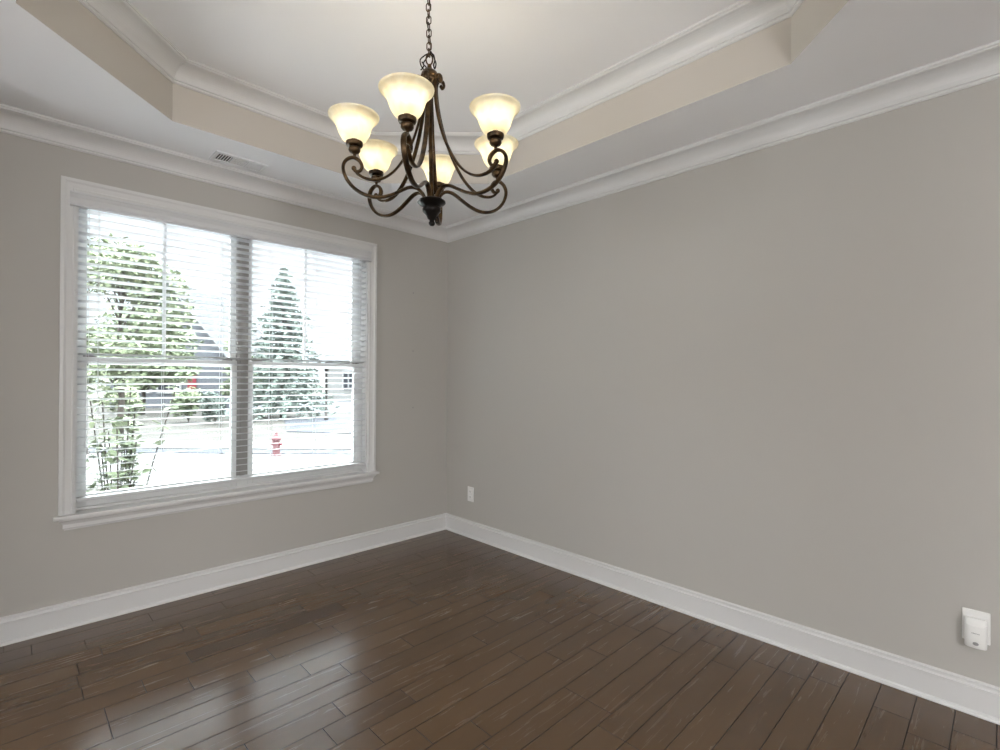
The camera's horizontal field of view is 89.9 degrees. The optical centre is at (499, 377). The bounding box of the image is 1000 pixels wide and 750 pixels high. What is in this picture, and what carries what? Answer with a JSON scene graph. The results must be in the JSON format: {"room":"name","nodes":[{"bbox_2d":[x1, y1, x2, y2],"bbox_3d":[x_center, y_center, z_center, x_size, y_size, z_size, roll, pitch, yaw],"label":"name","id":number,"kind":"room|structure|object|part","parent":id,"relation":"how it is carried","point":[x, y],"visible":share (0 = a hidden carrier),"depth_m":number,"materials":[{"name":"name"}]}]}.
{"room":"empty dining room","nodes":[
{"label":"empty dining room","id":0,"kind":"room"},
{"bbox_2d":[0,103,447,616],"bbox_3d":[-3.011,-0.190,2.157,7.340,3.170,0.248,0,0,-45],"label":"wall","id":1,"kind":"structure","parent":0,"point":[43,564],"depth_m":3.07,"materials":[{"name":"grey paint"}]},
{"bbox_2d":[53,175,379,530],"bbox_3d":[-1.752,-0.122,3.453,1.986,1.937,0.210,0,0,-45],"label":"window","id":2,"kind":"structure","parent":1,"relation":"attached to","point":[72,514],"depth_m":3.25,"materials":[{"name":"white paint"}]},
{"bbox_3d":[-2.111,0.313,3.139,0.840,0.857,0.030,0,0,-45],"label":"sash","id":3,"kind":"part","parent":2,"relation":"part of","materials":[{"name":"white plastic"}]},
{"bbox_3d":[-2.131,-0.546,3.166,0.840,0.944,0.030,0,0,-45],"label":"sash","id":4,"kind":"part","parent":2,"relation":"part of","materials":[{"name":"white plastic"}]},
{"bbox_3d":[-1.449,0.318,3.791,0.874,0.857,0.030,0,0,-45],"label":"sash","id":5,"kind":"part","parent":2,"relation":"part of","materials":[{"name":"white plastic"}]},
{"bbox_3d":[-1.469,-0.540,3.819,0.874,0.944,0.030,0,0,-45],"label":"sash","id":6,"kind":"part","parent":2,"relation":"part of","materials":[{"name":"white plastic"}]},
{"bbox_2d":[70,190,371,501],"bbox_3d":[-1.729,-0.159,3.418,1.850,1.720,0.089,0,0,-45],"label":"window blind","id":7,"kind":"object","parent":1,"relation":"attached to","point":[78,199],"visible":0.98,"depth_m":3.25,"materials":[{"name":"white plastic"}]},
{"bbox_3d":[-2.322,-0.287,2.808,0.014,1.364,0.014,0,0,-45],"label":"pull cord","id":8,"kind":"part","parent":7,"relation":"part of","materials":[{"name":"white fabric"}]},
{"bbox_3d":[-2.315,-0.267,2.815,0.014,1.404,0.014,0,0,-45],"label":"pull cord","id":9,"kind":"part","parent":7,"relation":"part of","materials":[{"name":"white fabric"}]},
{"bbox_3d":[-2.306,-0.145,2.872,0.002,1.648,0.056,0,0,-45],"label":"ladder cord","id":10,"kind":"part","parent":7,"relation":"part of","materials":[{"name":"white fabric"}]},
{"bbox_3d":[-2.082,-0.143,3.093,0.002,1.648,0.056,0,0,-45],"label":"ladder cord","id":11,"kind":"part","parent":7,"relation":"part of","materials":[{"name":"white fabric"}]},
{"bbox_3d":[-1.740,0.693,3.434,1.786,0.018,0.052,0,0,-45],"label":"rail","id":12,"kind":"part","parent":7,"relation":"part of","materials":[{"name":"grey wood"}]},
{"bbox_3d":[-1.852,-0.141,3.320,0.002,1.648,0.056,0,0,-45],"label":"ladder cord","id":13,"kind":"part","parent":7,"relation":"part of","materials":[{"name":"white fabric"}]},
{"bbox_3d":[-1.624,-0.140,3.545,0.002,1.648,0.056,0,0,-45],"label":"ladder cord","id":14,"kind":"part","parent":7,"relation":"part of","materials":[{"name":"white fabric"}]},
{"bbox_3d":[-1.396,-0.138,3.769,0.002,1.648,0.056,0,0,-45],"label":"ladder cord","id":15,"kind":"part","parent":7,"relation":"part of","materials":[{"name":"white fabric"}]},
{"bbox_3d":[-1.152,-0.136,4.010,0.002,1.648,0.056,0,0,-45],"label":"ladder cord","id":16,"kind":"part","parent":7,"relation":"part of","materials":[{"name":"white fabric"}]},
{"bbox_2d":[0,513,445,646],"bbox_3d":[-3.051,1.304,2.085,7.200,0.142,0.026,0,0,-45],"label":"baseboard","id":17,"kind":"structure","parent":1,"relation":"attached to","point":[27,625],"depth_m":3.17,"materials":[{"name":"white paint"}]},
{"bbox_2d":[0,530,999,749],"bbox_3d":[-0.214,1.391,-0.758,7.250,0.002,8.160,0,0,-45],"label":"floor","id":18,"kind":"structure","parent":0,"point":[444,639],"depth_m":2.33,"materials":[{"name":"brown wood"}]},
{"bbox_2d":[0,0,999,225],"bbox_3d":[-0.259,-1.503,1.976,3.510,0.307,4.180,0,0,-45],"label":"ceiling","id":19,"kind":"structure","parent":0,"point":[58,60],"depth_m":2.44,"materials":[{"name":"white paint"}]},
{"bbox_2d":[77,0,186,82],"bbox_3d":[-1.695,-1.613,2.236,0.104,0.106,0.836,0,0,1],"label":"trim","id":20,"kind":"structure","parent":19,"relation":"attached to","point":[122,17],"depth_m":2.35,"materials":[{"name":"white paint"}]},
{"bbox_2d":[209,150,268,172],"bbox_3d":[-1.638,-1.352,3.148,0.304,0.011,0.160,0,0,-45],"label":"ceiling vent","id":21,"kind":"object","parent":19,"relation":"in","point":[219,156],"visible":1,"depth_m":3.14,"materials":[{"name":"white metal"}]},
{"bbox_2d":[174,58,374,144],"bbox_3d":[-1.276,-1.609,3.035,1.189,0.106,0.104,0,0,-45],"label":"trim","id":22,"kind":"structure","parent":19,"relation":"attached to","point":[192,75],"depth_m":2.90,"materials":[{"name":"white paint"}]},
{"bbox_2d":[328,0,520,225],"bbox_3d":[-0.274,-1.131,1.986,0.723,1.052,0.770,-1,0,-45],"label":"chandelier","id":23,"kind":"object","parent":19,"relation":"hanging from","point":[409,96],"visible":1,"depth_m":1.89,"materials":[{"name":"brown metal"}]},
{"bbox_3d":[-0.550,-0.936,1.886,0.187,0.097,0.187,-1,0,-45],"label":"lamp shade","id":24,"kind":"part","parent":23,"relation":"part of","materials":[{"name":"beige glass"}]},
{"bbox_3d":[-0.530,-0.928,2.141,0.187,0.097,0.187,-1,0,-45],"label":"lamp shade","id":25,"kind":"part","parent":23,"relation":"part of","materials":[{"name":"beige glass"}]},
{"bbox_3d":[-0.440,-0.756,1.929,0.329,0.151,0.022,0,0,-22],"label":"arm","id":26,"kind":"part","parent":23,"relation":"part of","materials":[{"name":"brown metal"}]},
{"bbox_3d":[-0.428,-0.749,2.085,0.325,0.150,0.022,0,0,29],"label":"arm","id":27,"kind":"part","parent":23,"relation":"part of","materials":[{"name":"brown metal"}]},
{"bbox_3d":[-0.315,-0.927,1.693,0.187,0.097,0.187,-1,0,-45],"label":"lamp shade","id":28,"kind":"part","parent":23,"relation":"part of","materials":[{"name":"beige glass"}]},
{"bbox_3d":[-0.296,-0.748,1.812,0.024,0.151,0.343,0,0,7],"label":"arm","id":29,"kind":"part","parent":23,"relation":"part of","materials":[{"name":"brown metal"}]},
{"bbox_3d":[-0.277,-0.921,1.998,0.024,0.430,0.024,-1,0,-45],"label":"rod","id":30,"kind":"part","parent":23,"relation":"part of","materials":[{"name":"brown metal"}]},
{"bbox_3d":[-0.275,-0.753,2.175,0.024,0.151,0.322,0,0,-1],"label":"arm","id":31,"kind":"part","parent":23,"relation":"part of","materials":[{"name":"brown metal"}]},
{"bbox_3d":[-0.280,-0.932,2.288,0.187,0.097,0.187,-1,0,-45],"label":"lamp shade","id":32,"kind":"part","parent":23,"relation":"part of","materials":[{"name":"beige glass"}]},
{"bbox_3d":[-0.116,-0.757,1.893,0.346,0.153,0.022,0,0,34],"label":"arm","id":33,"kind":"part","parent":23,"relation":"part of","materials":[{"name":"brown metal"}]},
{"bbox_3d":[-0.114,-0.756,2.066,0.314,0.153,0.022,0,0,-23],"label":"arm","id":34,"kind":"part","parent":23,"relation":"part of","materials":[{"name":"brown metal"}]},
{"bbox_3d":[-0.018,-0.935,1.825,0.187,0.097,0.187,-1,0,-45],"label":"lamp shade","id":35,"kind":"part","parent":23,"relation":"part of","materials":[{"name":"beige glass"}]},
{"bbox_3d":[-0.014,-0.935,2.109,0.187,0.097,0.187,-1,0,-45],"label":"lamp shade","id":36,"kind":"part","parent":23,"relation":"part of","materials":[{"name":"beige glass"}]},
{"bbox_2d":[374,132,481,154],"bbox_3d":[-0.485,-1.603,3.435,0.809,0.106,0.104,0,0,0],"label":"trim","id":37,"kind":"structure","parent":19,"relation":"attached to","point":[460,143],"depth_m":3.44,"materials":[{"name":"white paint"}]},
{"bbox_2d":[482,0,789,140],"bbox_3d":[0.545,-1.597,2.776,0.104,0.106,1.888,0,0,-45],"label":"trim","id":38,"kind":"structure","parent":19,"relation":"attached to","point":[742,19],"depth_m":2.53,"materials":[{"name":"white paint"}]},
{"bbox_2d":[785,0,803,16],"bbox_3d":[1.190,-1.594,1.736,0.104,0.106,0.809,0,0,0],"label":"trim","id":39,"kind":"structure","parent":19,"relation":"attached to","point":[793,5],"depth_m":2.10,"materials":[{"name":"white paint"}]},
{"bbox_2d":[446,79,999,686],"bbox_3d":[2.442,-0.153,1.753,0.140,3.170,8.200,0,0,-45],"label":"wall","id":40,"kind":"structure","parent":0,"point":[767,380],"depth_m":2.65,"materials":[{"name":"grey paint"}]},
{"bbox_2d":[468,486,473,501],"bbox_3d":[-0.258,1.023,4.374,0.010,0.127,0.077,0,0,-45],"label":"wall outlet","id":41,"kind":"object","parent":40,"relation":"attached to","point":[470,489],"visible":1,"depth_m":4.36,"materials":[{"name":"white plastic"}]},
{"bbox_2d":[446,40,999,242],"bbox_3d":[0.911,-1.287,3.138,0.108,0.106,4.070,0,0,-45],"label":"trim","id":42,"kind":"structure","parent":40,"relation":"attached to","point":[980,65],"depth_m":2.62,"materials":[{"name":"white paint"}]},
{"bbox_2d":[446,513,999,724],"bbox_3d":[2.372,1.341,1.693,0.026,0.142,8.200,0,0,-45],"label":"baseboard","id":43,"kind":"structure","parent":40,"relation":"attached to","point":[973,697],"depth_m":2.63,"materials":[{"name":"white paint"}]},
{"bbox_2d":[962,607,990,645],"bbox_3d":[1.991,1.042,2.093,0.010,0.132,0.087,0,0,-45],"label":"wall outlet","id":44,"kind":"object","parent":40,"relation":"attached to","point":[965,611],"visible":0.38,"depth_m":2.09,"materials":[{"name":"white plastic"}]},
{"bbox_2d":[964,615,987,650],"bbox_3d":[1.975,1.063,2.078,0.034,0.117,0.071,0,0,-45],"label":"plug","id":45,"kind":"object","parent":44,"relation":"attached to","point":[975,629],"visible":1,"depth_m":2.07,"materials":[{"name":"white plastic"}]},
{"label":"outside","id":46,"kind":"structure","parent":0,"visible":0},
{"bbox_2d":[284,416,351,433],"bbox_3d":[-6.014,2.016,22.747,8.000,0.130,11.500,0,0,0],"label":"driveway","id":47,"kind":"structure","parent":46,"point":[344,418],"depth_m":20.12,"materials":[{"name":"concrete"}]},
{"bbox_2d":[324,369,328,419],"bbox_3d":[-7.905,0.678,22.799,0.259,2.580,0.259,0,0,-22],"label":"lamp post","id":48,"kind":"object","parent":47,"relation":"on","point":[326,370],"visible":0.51,"depth_m":22.76,"materials":[{"name":"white metal"}]},
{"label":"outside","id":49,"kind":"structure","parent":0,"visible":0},
{"bbox_2d":[86,384,351,492],"bbox_3d":[-24.974,1.878,43.686,140.000,0.001,150.000,0,0,-45],"label":"ground","id":50,"kind":"structure","parent":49,"point":[94,395],"depth_m":18.94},
{"bbox_2d":[87,365,104,382],"bbox_3d":[-33.742,-1.032,39.987,5.002,5.698,4.582,0,0,-13],"label":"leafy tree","id":51,"kind":"object","parent":50,"relation":"on","point":[89,380],"visible":0.02,"depth_m":39.47,"materials":[{"name":"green plant"}]},
{"bbox_2d":[102,386,145,421],"bbox_3d":[-15.888,1.117,21.137,1.376,1.594,1.620,0,0,14],"label":"shrub","id":52,"kind":"object","parent":50,"relation":"on","point":[135,394],"visible":0.42,"depth_m":20.97,"materials":[{"name":"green plant"}]},
{"bbox_2d":[87,233,197,433],"bbox_3d":[-12.742,-1.427,17.214,4.229,6.717,3.399,0,0,-45],"label":"leafy tree","id":53,"kind":"object","parent":50,"relation":"on","point":[173,319],"visible":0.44,"depth_m":16.96,"materials":[{"name":"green plant"}]},
{"bbox_2d":[87,302,204,414],"bbox_3d":[-18.126,-0.964,25.845,5.073,5.741,4.983,0,0,-45],"label":"leafy tree","id":54,"kind":"object","parent":50,"relation":"on","point":[108,329],"visible":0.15,"depth_m":25.16,"materials":[{"name":"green plant"}]},
{"bbox_2d":[170,386,202,421],"bbox_3d":[-13.369,1.154,21.329,1.245,1.556,1.730,0,0,-45],"label":"shrub","id":55,"kind":"object","parent":50,"relation":"on","point":[187,393],"visible":0.73,"depth_m":21.06,"materials":[{"name":"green plant"}]},
{"bbox_2d":[100,283,277,407],"bbox_3d":[-20.237,-1.972,34.252,8.200,7.740,8.200,0,0,0],"label":"house","id":56,"kind":"structure","parent":50,"relation":"on","point":[201,321],"depth_m":30.50,"materials":[{"name":"grey"}]},
{"bbox_3d":[-20.152,0.244,30.490,1.300,1.300,0.040,0,0,0],"label":"pane","id":57,"kind":"part","parent":56,"relation":"part of","materials":[{"name":"white glass"}]},
{"bbox_3d":[-18.754,0.603,30.469,0.500,2.000,0.060,0,0,0],"label":"door","id":58,"kind":"part","parent":56,"relation":"part of","materials":[{"name":"red paint"}]},
{"bbox_2d":[197,391,226,423],"bbox_3d":[-11.698,1.207,20.401,1.095,1.469,1.097,0,0,-45],"label":"shrub","id":59,"kind":"object","parent":50,"relation":"on","point":[209,393],"visible":0.83,"depth_m":20.20,"materials":[{"name":"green plant"}]},
{"bbox_2d":[86,448,351,454],"bbox_3d":[-1.014,2.033,12.997,30.000,0.140,0.600,0,0,0],"label":"curb","id":60,"kind":"object","parent":50,"relation":"on","point":[206,451],"depth_m":12.92,"materials":[{"name":"concrete"}]},
{"bbox_2d":[225,267,339,421],"bbox_3d":[-10.463,-1.600,24.151,5.298,7.374,5.365,0,0,-45],"label":"conifer tree","id":61,"kind":"object","parent":50,"relation":"on","point":[257,374],"visible":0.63,"depth_m":23.64,"materials":[{"name":"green plant"}]},
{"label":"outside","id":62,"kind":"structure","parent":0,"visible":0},
{"bbox_3d":[-3.097,1.998,5.116,15.000,0.160,4.050,0,0,-45],"label":"porch","id":63,"kind":"object","parent":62,"visible":0},
{"bbox_2d":[86,380,183,492],"bbox_3d":[-2.881,0.964,3.779,0.736,1.910,0.540,0,0,-3],"label":"leafy plant","id":64,"kind":"object","parent":63,"relation":"on","point":[127,473],"visible":0.39,"depth_m":3.77,"materials":[{"name":"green plant"}]},
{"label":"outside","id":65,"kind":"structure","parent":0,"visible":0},
{"bbox_2d":[225,395,351,414],"bbox_3d":[-14.293,1.986,39.392,30.594,0.120,27.751,0,0,-11],"label":"road","id":66,"kind":"structure","parent":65,"point":[349,407],"depth_m":31.13,"materials":[{"name":"grey asphalt"}]},
{"bbox_2d":[218,340,266,395],"bbox_3d":[-13.343,-0.103,26.391,2.579,4.090,2.945,0,0,-45],"label":"leafy tree","id":67,"kind":"object","parent":66,"relation":"on","point":[226,342],"visible":0.06,"depth_m":25.86,"materials":[{"name":"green plant"}]},
{"bbox_2d":[320,341,351,400],"bbox_3d":[-10.245,-0.690,44.001,8.200,5.340,8.700,0,0,0],"label":"house","id":68,"kind":"structure","parent":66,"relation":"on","point":[333,391],"depth_m":40.00,"materials":[{"name":"grey"}]},
{"bbox_3d":[-12.101,0.212,39.990,0.800,1.300,0.040,0,0,0],"label":"pane","id":69,"kind":"part","parent":68,"relation":"part of","materials":[{"name":"black glass"}]},
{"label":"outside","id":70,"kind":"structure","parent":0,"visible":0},
{"bbox_2d":[86,440,351,449],"bbox_3d":[-1.014,2.030,14.197,30.000,0.150,1.400,0,0,0],"label":"sidewalk","id":71,"kind":"structure","parent":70,"point":[287,445],"depth_m":13.94,"materials":[{"name":"concrete"}]},
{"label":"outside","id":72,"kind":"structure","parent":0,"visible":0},
{"bbox_2d":[86,453,351,485],"bbox_3d":[-1.014,2.040,10.847,30.000,0.120,3.700,0,0,0],"label":"street","id":73,"kind":"structure","parent":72,"point":[146,457],"depth_m":11.14,"materials":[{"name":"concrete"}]},
{"bbox_2d":[270,433,282,455],"bbox_3d":[-5.561,1.666,12.448,0.260,0.570,0.260,0,0,-45],"label":"fire hydrant","id":74,"kind":"object","parent":73,"relation":"on","point":[276,445],"visible":0.8,"depth_m":12.38,"materials":[{"name":"red metal"}]}
]}

